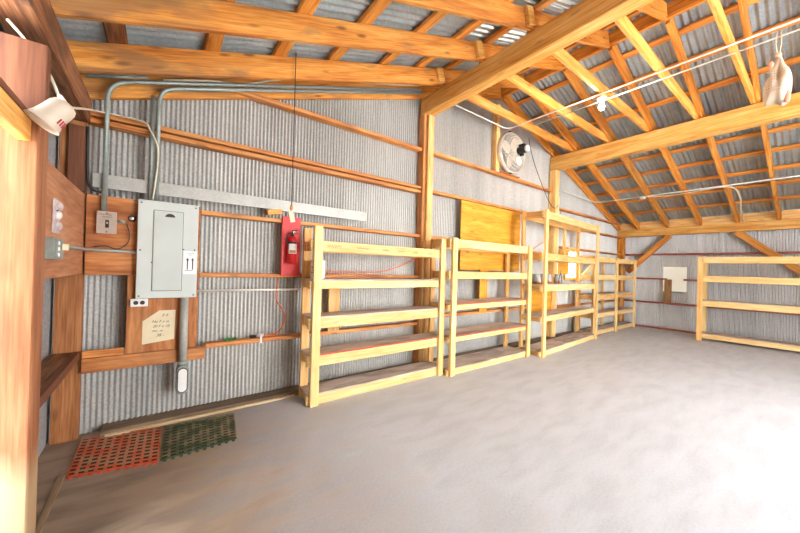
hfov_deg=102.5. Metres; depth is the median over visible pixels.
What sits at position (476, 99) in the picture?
joist
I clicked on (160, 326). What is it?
paper note
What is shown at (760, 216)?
block
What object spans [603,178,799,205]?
purlin
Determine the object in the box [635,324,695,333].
baseboard
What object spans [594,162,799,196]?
purlin
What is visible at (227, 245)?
wall
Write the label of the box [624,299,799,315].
wall girt
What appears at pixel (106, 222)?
switch box
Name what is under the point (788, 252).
wall girt
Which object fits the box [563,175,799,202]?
conduit
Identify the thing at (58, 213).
socket
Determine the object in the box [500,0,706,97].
board
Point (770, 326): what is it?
wall
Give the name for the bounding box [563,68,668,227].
rafter
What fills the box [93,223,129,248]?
cable
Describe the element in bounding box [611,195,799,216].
purlin
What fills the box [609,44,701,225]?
rafter
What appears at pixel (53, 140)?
wall
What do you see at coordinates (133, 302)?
wall outlet
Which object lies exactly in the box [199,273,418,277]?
wooden board
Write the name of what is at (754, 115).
roof beam
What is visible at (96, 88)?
rafter
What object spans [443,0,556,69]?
purlin
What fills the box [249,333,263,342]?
plug
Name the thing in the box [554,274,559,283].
glass jar
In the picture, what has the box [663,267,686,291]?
window
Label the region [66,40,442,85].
rafter
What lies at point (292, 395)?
trim
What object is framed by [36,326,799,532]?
floor
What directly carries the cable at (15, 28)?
attached to the breaker panel
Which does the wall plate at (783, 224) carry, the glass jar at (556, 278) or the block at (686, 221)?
the block at (686, 221)
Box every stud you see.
[327,289,339,331]
[478,269,487,311]
[491,103,500,171]
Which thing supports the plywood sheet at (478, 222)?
attached to the wall girt at (432, 237)
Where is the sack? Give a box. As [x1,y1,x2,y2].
[763,31,792,105]
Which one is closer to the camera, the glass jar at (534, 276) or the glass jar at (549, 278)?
the glass jar at (534, 276)
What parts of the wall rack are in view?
leg, leg, rail, rail, rail, rail, rail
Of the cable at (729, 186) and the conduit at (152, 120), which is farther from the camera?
the cable at (729, 186)
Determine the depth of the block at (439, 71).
4.12 m
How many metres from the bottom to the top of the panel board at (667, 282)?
0.595 m
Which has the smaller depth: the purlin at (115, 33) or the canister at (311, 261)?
the purlin at (115, 33)
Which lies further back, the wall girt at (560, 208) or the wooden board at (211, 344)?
the wall girt at (560, 208)
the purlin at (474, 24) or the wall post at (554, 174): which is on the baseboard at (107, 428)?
the wall post at (554, 174)
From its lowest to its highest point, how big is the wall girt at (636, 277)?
0.044 m
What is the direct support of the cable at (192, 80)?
attached to the conduit at (116, 84)
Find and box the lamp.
[23,94,75,135]
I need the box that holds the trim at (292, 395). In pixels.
[104,394,294,436]
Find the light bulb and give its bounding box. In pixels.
[597,96,606,109]
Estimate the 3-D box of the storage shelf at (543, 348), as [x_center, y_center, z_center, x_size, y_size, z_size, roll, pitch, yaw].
[3.172,0.303,6.235,2.572,2.430,0.440,2,0,-41]
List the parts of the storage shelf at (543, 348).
leg, rail, rail, rail, rail, rail, leg, rail, rail, rail, rail, rail, rail, rail, leg, rail, leg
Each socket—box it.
[56,211,61,218]
[56,222,62,229]
[58,202,63,210]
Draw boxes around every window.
[563,248,575,279]
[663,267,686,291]
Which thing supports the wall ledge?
attached to the wall at (53, 140)
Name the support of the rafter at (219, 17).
on the wooden beam at (36, 20)
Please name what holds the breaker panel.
attached to the board at (136, 354)
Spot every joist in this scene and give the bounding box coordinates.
[441,85,573,151]
[479,62,608,142]
[527,31,649,131]
[614,16,698,119]
[707,0,755,104]
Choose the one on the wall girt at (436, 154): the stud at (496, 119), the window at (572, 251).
the stud at (496, 119)
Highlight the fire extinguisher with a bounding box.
[287,230,297,262]
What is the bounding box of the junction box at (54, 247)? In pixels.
[45,237,68,259]
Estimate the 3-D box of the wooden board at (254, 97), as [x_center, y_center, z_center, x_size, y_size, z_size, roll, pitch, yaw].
[-0.670,-1.686,3.856,2.390,0.040,0.097,2,0,-37]
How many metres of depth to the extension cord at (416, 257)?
3.97 m
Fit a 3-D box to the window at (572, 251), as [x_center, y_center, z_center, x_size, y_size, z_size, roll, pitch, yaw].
[3.955,-0.060,7.433,0.660,0.730,0.070,2,0,-37]
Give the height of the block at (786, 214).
0.185 m
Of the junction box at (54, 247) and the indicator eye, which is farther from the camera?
the indicator eye
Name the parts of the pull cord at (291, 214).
cord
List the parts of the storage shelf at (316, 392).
leg, leg, rail, rail, rail, rail, rail, rail, leg, leg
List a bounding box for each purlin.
[103,22,127,43]
[203,0,234,51]
[271,0,320,56]
[325,0,391,60]
[377,11,447,64]
[413,0,514,66]
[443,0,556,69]
[515,0,664,74]
[516,0,761,104]
[530,15,799,121]
[553,56,799,136]
[575,122,799,173]
[585,143,799,184]
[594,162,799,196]
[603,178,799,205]
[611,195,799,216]
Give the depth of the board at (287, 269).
3.40 m
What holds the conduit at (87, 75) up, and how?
attached to the ceiling at (396, 15)
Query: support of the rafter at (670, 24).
on the wall plate at (783, 224)
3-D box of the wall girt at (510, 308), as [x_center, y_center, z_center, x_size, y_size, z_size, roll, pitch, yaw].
[1.730,0.776,5.705,3.440,0.040,0.097,2,0,-37]
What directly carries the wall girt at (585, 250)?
attached to the wall at (227, 245)
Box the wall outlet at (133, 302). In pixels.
[130,299,147,306]
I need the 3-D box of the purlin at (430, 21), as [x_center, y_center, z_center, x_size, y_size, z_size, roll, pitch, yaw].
[1.549,-2.287,1.363,0.118,0.070,6.770,2,0,-37]
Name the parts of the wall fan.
blade, blade, motor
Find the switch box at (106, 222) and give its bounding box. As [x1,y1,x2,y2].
[96,211,125,233]
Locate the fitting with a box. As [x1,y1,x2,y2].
[51,198,63,233]
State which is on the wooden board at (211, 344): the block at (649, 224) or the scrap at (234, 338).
the scrap at (234, 338)
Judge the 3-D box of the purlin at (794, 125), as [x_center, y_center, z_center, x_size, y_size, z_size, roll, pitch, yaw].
[6.098,-2.144,4.795,0.090,0.061,6.770,2,0,-37]
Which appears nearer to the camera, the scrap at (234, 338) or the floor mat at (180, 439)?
the floor mat at (180, 439)
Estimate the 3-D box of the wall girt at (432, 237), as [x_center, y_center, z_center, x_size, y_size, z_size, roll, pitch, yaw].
[0.645,-0.419,4.868,0.640,0.040,0.097,2,0,-37]
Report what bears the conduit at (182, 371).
attached to the board at (136, 354)
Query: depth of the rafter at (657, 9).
3.62 m
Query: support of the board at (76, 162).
attached to the post at (65, 400)
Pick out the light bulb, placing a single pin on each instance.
(600, 99)
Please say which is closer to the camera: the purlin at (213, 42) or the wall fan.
the purlin at (213, 42)
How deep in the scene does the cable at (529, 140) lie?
6.22 m
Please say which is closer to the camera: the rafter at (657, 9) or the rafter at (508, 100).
the rafter at (657, 9)
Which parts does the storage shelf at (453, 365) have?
leg, rail, rail, leg, rail, rail, rail, rail, rail, rail, leg, leg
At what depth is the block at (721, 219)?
7.45 m
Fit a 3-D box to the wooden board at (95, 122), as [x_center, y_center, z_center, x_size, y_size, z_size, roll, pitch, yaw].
[-1.085,-1.101,3.552,3.390,0.040,0.097,2,0,-37]
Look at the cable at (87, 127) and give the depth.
2.46 m
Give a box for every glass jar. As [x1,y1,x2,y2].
[532,274,537,283]
[547,274,551,283]
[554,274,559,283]
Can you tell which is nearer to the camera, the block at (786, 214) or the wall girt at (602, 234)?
the block at (786, 214)
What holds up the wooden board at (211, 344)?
attached to the wall at (227, 245)
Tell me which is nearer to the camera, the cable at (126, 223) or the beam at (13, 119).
the beam at (13, 119)
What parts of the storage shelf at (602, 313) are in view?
leg, rail, rail, leg, leg, rail, rail, rail, rail, rail, leg, leg, leg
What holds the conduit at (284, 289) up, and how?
attached to the board at (136, 354)
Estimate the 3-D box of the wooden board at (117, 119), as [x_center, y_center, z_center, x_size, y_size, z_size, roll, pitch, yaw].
[-1.084,-1.158,3.552,3.390,0.040,0.097,2,0,-37]
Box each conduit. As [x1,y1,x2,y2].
[69,245,136,253]
[85,74,148,78]
[101,80,421,210]
[148,95,154,199]
[154,87,421,200]
[175,297,188,394]
[197,288,300,291]
[455,18,799,128]
[536,29,799,124]
[556,197,559,321]
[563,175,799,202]
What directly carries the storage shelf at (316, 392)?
on the floor
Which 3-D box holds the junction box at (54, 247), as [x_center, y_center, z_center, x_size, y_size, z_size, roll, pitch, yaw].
[-1.790,-0.091,1.674,0.075,0.110,0.170,2,0,-37]
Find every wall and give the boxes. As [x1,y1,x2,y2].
[0,24,58,456]
[49,98,617,434]
[624,213,799,343]
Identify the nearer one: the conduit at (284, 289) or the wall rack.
the conduit at (284, 289)
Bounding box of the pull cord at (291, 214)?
[288,53,296,221]
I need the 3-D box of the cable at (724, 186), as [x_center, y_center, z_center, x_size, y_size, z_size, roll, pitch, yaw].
[5.932,-1.536,6.683,0.055,0.041,1.332,2,0,-37]
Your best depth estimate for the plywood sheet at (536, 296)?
6.39 m
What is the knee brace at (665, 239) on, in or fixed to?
attached to the wall plate at (783, 224)
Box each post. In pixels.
[0,119,48,532]
[49,119,88,445]
[413,114,427,362]
[546,170,559,336]
[617,237,625,321]
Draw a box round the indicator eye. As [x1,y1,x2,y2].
[128,215,135,221]
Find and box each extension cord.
[264,277,284,336]
[325,257,416,272]
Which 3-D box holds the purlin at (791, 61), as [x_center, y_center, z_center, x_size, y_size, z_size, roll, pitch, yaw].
[5.073,-2.619,4.014,0.090,0.061,6.770,2,0,-37]
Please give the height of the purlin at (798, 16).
0.061 m
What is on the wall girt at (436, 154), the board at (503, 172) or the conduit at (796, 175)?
the board at (503, 172)
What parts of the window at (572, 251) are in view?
pane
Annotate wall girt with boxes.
[431,236,447,239]
[432,190,526,213]
[434,151,552,192]
[434,306,525,317]
[557,300,619,307]
[559,207,620,225]
[580,249,620,254]
[587,232,620,238]
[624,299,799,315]
[625,251,799,255]
[636,277,666,279]
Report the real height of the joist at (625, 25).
0.135 m
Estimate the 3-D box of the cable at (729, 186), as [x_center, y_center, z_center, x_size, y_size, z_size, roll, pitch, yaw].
[6.957,-1.264,6.583,1.598,0.507,0.113,2,0,-37]
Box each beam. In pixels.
[0,87,30,140]
[421,0,653,115]
[550,92,799,170]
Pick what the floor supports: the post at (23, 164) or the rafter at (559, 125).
the post at (23, 164)
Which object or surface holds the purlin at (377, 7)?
on the rafter at (89, 57)
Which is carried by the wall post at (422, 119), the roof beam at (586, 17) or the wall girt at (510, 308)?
the roof beam at (586, 17)
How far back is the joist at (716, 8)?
3.41 m
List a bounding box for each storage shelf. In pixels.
[298,225,445,407]
[427,237,532,376]
[518,209,599,357]
[578,256,636,334]
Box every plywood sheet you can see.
[44,161,84,279]
[459,200,520,270]
[531,291,550,311]
[558,249,568,274]
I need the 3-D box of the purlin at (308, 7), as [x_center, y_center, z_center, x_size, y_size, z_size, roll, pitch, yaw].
[0.621,-1.925,0.669,0.118,0.070,6.770,2,0,-37]
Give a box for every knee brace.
[625,235,671,273]
[734,231,799,274]
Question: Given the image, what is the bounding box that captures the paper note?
[142,310,175,344]
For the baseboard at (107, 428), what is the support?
attached to the wall at (227, 245)
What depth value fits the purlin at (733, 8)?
4.33 m
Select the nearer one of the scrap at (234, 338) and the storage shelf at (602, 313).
the scrap at (234, 338)
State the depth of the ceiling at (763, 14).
5.40 m
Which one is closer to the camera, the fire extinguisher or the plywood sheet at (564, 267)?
the fire extinguisher
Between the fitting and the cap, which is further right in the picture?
the fitting
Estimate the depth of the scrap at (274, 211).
3.28 m
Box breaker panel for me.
[135,199,198,298]
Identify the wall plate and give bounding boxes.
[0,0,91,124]
[618,218,799,237]
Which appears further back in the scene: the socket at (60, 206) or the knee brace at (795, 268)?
the knee brace at (795, 268)
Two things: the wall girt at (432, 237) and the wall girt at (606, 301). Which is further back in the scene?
the wall girt at (606, 301)
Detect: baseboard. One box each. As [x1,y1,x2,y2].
[35,475,64,532]
[100,322,613,437]
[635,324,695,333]
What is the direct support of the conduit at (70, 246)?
attached to the board at (136, 354)
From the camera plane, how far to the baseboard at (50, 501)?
1.81 m
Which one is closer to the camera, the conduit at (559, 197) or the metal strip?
the metal strip
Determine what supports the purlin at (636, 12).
on the rafter at (449, 75)
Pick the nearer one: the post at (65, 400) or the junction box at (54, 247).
the junction box at (54, 247)
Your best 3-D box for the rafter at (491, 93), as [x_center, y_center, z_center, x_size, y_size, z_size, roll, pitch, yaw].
[1.023,-2.785,5.149,1.943,0.821,0.042,2,0,-37]
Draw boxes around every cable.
[6,18,158,199]
[86,126,100,192]
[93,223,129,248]
[163,79,419,86]
[529,140,557,207]
[649,186,728,196]
[729,186,744,220]
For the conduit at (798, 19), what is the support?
attached to the joist at (563, 56)
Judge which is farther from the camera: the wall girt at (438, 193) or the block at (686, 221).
the block at (686, 221)
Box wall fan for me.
[497,131,529,173]
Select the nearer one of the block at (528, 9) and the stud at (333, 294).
the block at (528, 9)
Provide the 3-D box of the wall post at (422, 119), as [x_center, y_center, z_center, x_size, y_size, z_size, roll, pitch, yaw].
[0.312,-0.383,4.597,0.125,3.532,0.115,2,0,-37]
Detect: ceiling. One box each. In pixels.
[57,0,667,74]
[510,0,799,223]
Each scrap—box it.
[224,337,236,340]
[265,209,281,214]
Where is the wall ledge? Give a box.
[40,351,79,407]
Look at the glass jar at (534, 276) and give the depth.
5.47 m
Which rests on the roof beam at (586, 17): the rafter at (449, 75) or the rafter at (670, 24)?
the rafter at (449, 75)
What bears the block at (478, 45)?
attached to the rafter at (219, 17)
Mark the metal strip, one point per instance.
(114, 182)
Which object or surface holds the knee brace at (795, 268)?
attached to the wall plate at (783, 224)
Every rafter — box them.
[50,0,481,61]
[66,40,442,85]
[80,73,419,99]
[390,0,531,31]
[418,85,501,99]
[442,69,523,87]
[480,43,563,70]
[502,95,619,230]
[529,10,609,48]
[531,84,639,229]
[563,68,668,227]
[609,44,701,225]
[637,0,667,21]
[665,17,739,222]
[737,0,781,219]
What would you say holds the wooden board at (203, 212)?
attached to the wall at (227, 245)
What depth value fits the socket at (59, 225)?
1.77 m
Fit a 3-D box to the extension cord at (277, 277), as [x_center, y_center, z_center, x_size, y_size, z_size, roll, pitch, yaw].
[-1.304,0.420,3.353,0.203,0.621,0.067,2,0,-12]
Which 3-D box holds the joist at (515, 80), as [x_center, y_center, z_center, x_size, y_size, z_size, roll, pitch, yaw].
[2.456,-2.412,4.925,3.790,0.135,0.040,2,0,-37]
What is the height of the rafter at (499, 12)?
1.419 m
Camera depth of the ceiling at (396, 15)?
2.82 m
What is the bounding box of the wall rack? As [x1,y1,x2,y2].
[696,256,799,351]
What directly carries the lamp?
attached to the wall at (53, 140)
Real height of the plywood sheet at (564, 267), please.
0.540 m
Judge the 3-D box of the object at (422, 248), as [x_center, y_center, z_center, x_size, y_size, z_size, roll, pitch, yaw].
[0.341,0.562,4.540,0.110,1.640,0.029,2,0,-37]
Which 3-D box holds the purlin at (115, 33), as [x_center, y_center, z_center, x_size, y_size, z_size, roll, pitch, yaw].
[-0.283,-1.572,-0.007,0.118,0.070,6.770,2,0,-37]
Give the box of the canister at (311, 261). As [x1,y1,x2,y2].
[310,260,324,278]
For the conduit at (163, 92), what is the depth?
2.96 m
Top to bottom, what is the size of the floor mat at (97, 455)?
0.014 m
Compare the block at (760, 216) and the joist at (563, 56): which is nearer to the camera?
the joist at (563, 56)
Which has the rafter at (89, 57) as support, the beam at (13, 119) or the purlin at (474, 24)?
the purlin at (474, 24)
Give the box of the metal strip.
[92,173,365,220]
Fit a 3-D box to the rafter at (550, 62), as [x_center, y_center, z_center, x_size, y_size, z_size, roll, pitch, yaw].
[1.679,-2.771,4.279,1.943,0.821,0.042,2,0,-37]
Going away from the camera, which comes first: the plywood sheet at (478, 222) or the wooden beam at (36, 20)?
the wooden beam at (36, 20)
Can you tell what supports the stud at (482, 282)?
attached to the wall girt
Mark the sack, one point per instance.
(777, 88)
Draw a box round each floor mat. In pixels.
[65,426,161,479]
[160,413,236,461]
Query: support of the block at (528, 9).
attached to the rafter at (499, 12)
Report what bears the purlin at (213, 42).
on the rafter at (89, 57)
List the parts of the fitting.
plate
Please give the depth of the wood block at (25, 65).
1.39 m
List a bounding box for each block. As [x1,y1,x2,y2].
[0,31,51,108]
[435,67,444,83]
[474,40,484,58]
[524,5,535,27]
[620,223,635,229]
[640,220,665,228]
[669,218,698,226]
[702,215,735,224]
[740,211,776,221]
[782,209,799,218]
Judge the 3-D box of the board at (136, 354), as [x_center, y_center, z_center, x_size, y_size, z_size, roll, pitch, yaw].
[-2.109,0.142,2.718,0.815,1.385,0.030,2,0,-37]
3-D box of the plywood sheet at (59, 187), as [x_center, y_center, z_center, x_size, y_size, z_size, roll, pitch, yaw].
[-2.093,-0.243,2.000,0.019,0.610,1.216,2,0,-37]
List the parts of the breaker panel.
door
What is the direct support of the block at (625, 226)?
on the wall plate at (783, 224)
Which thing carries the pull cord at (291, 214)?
hanging from the rafter at (89, 57)
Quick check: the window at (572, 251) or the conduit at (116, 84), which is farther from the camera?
the window at (572, 251)
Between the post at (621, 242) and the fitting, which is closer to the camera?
the fitting
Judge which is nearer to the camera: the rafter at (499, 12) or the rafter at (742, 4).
the rafter at (499, 12)
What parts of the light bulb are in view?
bulb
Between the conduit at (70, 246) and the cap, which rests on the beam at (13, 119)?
the cap
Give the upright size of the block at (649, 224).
0.185 m
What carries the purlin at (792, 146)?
on the rafter at (559, 125)
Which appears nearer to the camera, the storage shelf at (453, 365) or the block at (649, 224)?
the storage shelf at (453, 365)
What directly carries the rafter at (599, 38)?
on the roof beam at (586, 17)
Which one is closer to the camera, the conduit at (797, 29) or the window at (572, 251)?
the conduit at (797, 29)
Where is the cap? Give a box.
[0,77,29,118]
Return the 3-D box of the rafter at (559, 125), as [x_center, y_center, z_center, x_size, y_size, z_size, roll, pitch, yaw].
[4.425,-2.024,7.150,5.808,2.136,0.042,2,0,-37]
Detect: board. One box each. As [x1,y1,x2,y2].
[67,123,85,191]
[81,194,204,373]
[90,111,420,189]
[90,117,420,193]
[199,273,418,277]
[201,210,419,237]
[204,321,416,347]
[234,87,421,151]
[280,216,300,275]
[499,171,519,177]
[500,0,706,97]
[664,279,671,302]
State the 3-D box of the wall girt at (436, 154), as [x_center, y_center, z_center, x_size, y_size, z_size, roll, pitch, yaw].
[1.796,-1.623,5.717,3.440,0.040,0.097,2,0,-37]
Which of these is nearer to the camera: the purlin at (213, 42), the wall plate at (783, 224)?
the purlin at (213, 42)

